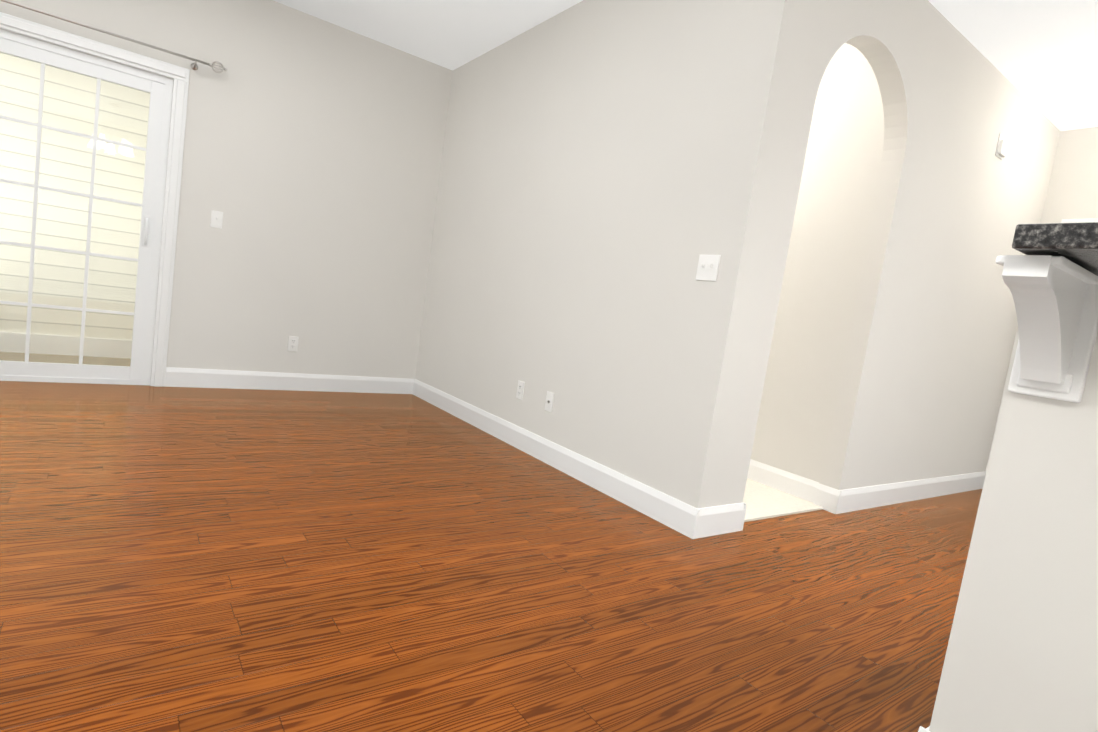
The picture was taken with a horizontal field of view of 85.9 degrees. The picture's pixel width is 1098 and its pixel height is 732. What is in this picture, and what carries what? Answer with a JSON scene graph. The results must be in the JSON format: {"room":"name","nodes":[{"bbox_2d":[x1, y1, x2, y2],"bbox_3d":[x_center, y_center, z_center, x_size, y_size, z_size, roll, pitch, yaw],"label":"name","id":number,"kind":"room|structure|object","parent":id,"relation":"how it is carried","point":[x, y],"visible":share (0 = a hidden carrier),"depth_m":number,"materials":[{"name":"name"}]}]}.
{"room":"living room","nodes":[
{"label":"living room","id":0,"kind":"room"},
{"bbox_2d":[0,0,452,379],"bbox_3d":[-2.165,-1.203,4.295,5.520,2.760,0.120,4,7,-36],"label":"wall","id":1,"kind":"structure","parent":0,"point":[312,157],"depth_m":4.39,"materials":[{"name":"paint"}]},
{"bbox_2d":[0,12,189,386],"bbox_3d":[-3.387,-0.976,3.434,2.070,2.135,0.132,4,7,-36],"label":"door frame","id":2,"kind":"structure","parent":1,"relation":"attached to","point":[159,89],"depth_m":3.82,"materials":[{"name":"white plastic"}]},
{"bbox_2d":[0,0,226,72],"bbox_3d":[-3.103,-2.053,3.301,2.299,0.078,0.122,4,7,-36],"label":"curtain rod","id":3,"kind":"object","parent":1,"relation":"attached to","point":[194,66],"visible":1,"depth_m":3.63,"materials":[{"name":"silver metal"}]},
{"bbox_2d":[210,210,222,228],"bbox_3d":[-2.325,-1.027,4.131,0.072,0.116,0.019,4,7,-36],"label":"light switch","id":4,"kind":"object","parent":1,"relation":"attached to","point":[216,219],"visible":1,"depth_m":4.13,"materials":[{"name":"white plastic"}]},
{"bbox_2d":[165,367,412,393],"bbox_3d":[-1.935,0.128,4.646,1.825,0.135,0.016,4,7,-36],"label":"baseboard","id":5,"kind":"structure","parent":1,"relation":"attached to","point":[175,377],"depth_m":4.55,"materials":[{"name":"white wood"}]},
{"bbox_2d":[287,336,298,350],"bbox_3d":[-1.978,-0.172,4.559,0.072,0.116,0.010,4,7,-36],"label":"electrical outlet","id":6,"kind":"object","parent":1,"relation":"attached to","point":[292,343],"visible":1,"depth_m":4.55,"materials":[{"name":"white plastic"}]},
{"bbox_2d":[0,381,981,731],"bbox_3d":[0.878,0.867,2.494,8.540,0.100,7.180,4,7,-36],"label":"floor","id":7,"kind":"structure","parent":0,"point":[182,559],"depth_m":1.91,"materials":[{"name":"brown wood"}]},
{"bbox_2d":[415,0,761,498],"bbox_3d":[-0.069,-0.859,3.872,0.120,2.760,3.080,4,7,-36],"label":"wall","id":8,"kind":"structure","parent":0,"point":[588,155],"depth_m":3.33,"materials":[{"name":"paint"}]},
{"bbox_2d":[516,380,524,399],"bbox_3d":[-0.187,0.156,3.826,0.010,0.116,0.072,4,7,-36],"label":"electrical outlet","id":9,"kind":"object","parent":8,"relation":"attached to","point":[520,390],"visible":1,"depth_m":3.82,"materials":[{"name":"white plastic"}]},
{"bbox_2d":[544,391,554,411],"bbox_3d":[0.000,0.215,3.560,0.016,0.116,0.072,4,7,-36],"label":"outlet","id":10,"kind":"object","parent":8,"relation":"attached to","point":[549,401],"visible":1,"depth_m":3.56,"materials":[{"name":"white plastic"}]},
{"bbox_2d":[413,379,700,538],"bbox_3d":[-0.271,0.441,3.906,0.016,0.135,3.216,4,7,-36],"label":"baseboard","id":11,"kind":"structure","parent":8,"relation":"attached to","point":[685,519],"depth_m":3.28,"materials":[{"name":"white wood"}]},
{"bbox_2d":[696,255,720,280],"bbox_3d":[0.710,-0.442,2.649,0.019,0.116,0.116,4,7,-36],"label":"light switch","id":12,"kind":"object","parent":8,"relation":"attached to","point":[708,268],"visible":1,"depth_m":2.65,"materials":[{"name":"white plastic"}]},
{"bbox_2d":[273,0,1097,130],"bbox_3d":[1.283,-1.950,2.212,8.540,0.100,7.180,4,7,-36],"label":"ceiling","id":13,"kind":"structure","parent":0,"point":[1041,56],"depth_m":3.77,"materials":[{"name":"paint"}]},
{"bbox_2d":[743,478,822,521],"bbox_3d":[0.254,0.535,4.348,1.120,0.012,3.140,4,7,-36],"label":"floor","id":14,"kind":"structure","parent":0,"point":[761,501],"depth_m":3.35,"materials":[{"name":"beige tile"}]},
{"bbox_2d":[751,43,883,481],"bbox_3d":[0.931,-0.788,4.602,0.120,2.760,3.080,4,7,-36],"label":"wall","id":15,"kind":"structure","parent":0,"point":[839,177],"depth_m":3.52,"materials":[{"name":"paint"}]},
{"bbox_2d":[677,0,1060,507],"bbox_3d":[2.245,-0.499,3.607,3.580,2.760,0.120,4,7,-36],"label":"wall","id":16,"kind":"structure","parent":0,"point":[933,325],"depth_m":3.31,"materials":[{"name":"paint"}]},
{"bbox_2d":[697,502,745,537],"bbox_3d":[0.793,0.711,2.740,0.336,0.135,0.036,4,7,-36],"label":"baseboard","id":17,"kind":"structure","parent":16,"relation":"attached to","point":[722,519],"depth_m":2.72,"materials":[{"name":"white wood"}]},
{"bbox_2d":[829,471,985,513],"bbox_3d":[2.551,0.837,4.010,2.220,0.135,0.060,4,7,-36],"label":"baseboard","id":18,"kind":"structure","parent":16,"relation":"attached to","point":[854,499],"depth_m":3.79,"materials":[{"name":"white wood"}]},
{"bbox_2d":[995,133,1007,159],"bbox_3d":[2.948,-1.426,3.832,0.120,0.140,0.027,4,7,-36],"label":"fire alarm","id":19,"kind":"object","parent":16,"relation":"attached to","point":[1001,148],"visible":1,"depth_m":3.81,"materials":[{"name":"white plastic"}]},
{"bbox_2d":[929,331,1097,731],"bbox_3d":[1.549,0.549,0.417,0.120,1.125,2.140,4,7,-36],"label":"wall","id":20,"kind":"structure","parent":0,"point":[1022,652],"depth_m":1.16,"materials":[{"name":"paint"}]},
{"bbox_2d":[918,726,929,731],"bbox_3d":[1.535,1.061,0.296,0.046,0.135,2.516,4,7,-36],"label":"baseboard","id":21,"kind":"structure","parent":20,"relation":"attached to","point":[921,729],"depth_m":1.29,"materials":[{"name":"white wood"}]},
{"bbox_2d":[995,255,1097,402],"bbox_3d":[0.885,-0.062,1.070,0.253,0.235,0.112,4,7,-36],"label":"corbel","id":22,"kind":"structure","parent":20,"relation":"attached to","point":[1055,298],"depth_m":1.08,"materials":[{"name":"white wood"}]},
{"bbox_2d":[1012,222,1097,275],"bbox_3d":[1.562,-0.030,0.277,0.490,0.040,2.090,4,7,-36],"label":"countertop","id":23,"kind":"structure","parent":20,"relation":"on","point":[1077,243],"depth_m":0.94,"materials":[{"name":"stone"}]},
{"bbox_2d":[985,127,1097,470],"bbox_3d":[4.062,-0.281,4.036,0.120,2.760,1.350,4,7,-36],"label":"wall","id":24,"kind":"structure","parent":0,"point":[1072,191],"depth_m":4.33,"materials":[{"name":"paint"}]},
{"bbox_2d":[1061,218,1097,222],"bbox_3d":[3.945,0.036,4.047,0.020,2.100,1.040,4,7,-36],"label":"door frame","id":25,"kind":"structure","parent":24,"relation":"attached to","point":[1079,220],"depth_m":4.27,"materials":[{"name":"white wood"}]},
{"label":"outside","id":26,"kind":"structure","parent":0,"visible":0},
{"bbox_2d":[0,352,130,365],"bbox_3d":[-5.537,-0.184,4.051,4.870,0.125,3.030,4,7,-36],"label":"floor","id":27,"kind":"structure","parent":26,"point":[48,357],"depth_m":4.62,"materials":[{"name":"concrete"}]},
{"bbox_2d":[0,53,149,358],"bbox_3d":[-5.333,-1.605,3.909,4.870,2.970,3.030,4,7,-36],"label":"siding","id":28,"kind":"object","parent":27,"relation":"on","point":[41,206],"depth_m":4.67,"materials":[{"name":"beige plastic"}]}
]}

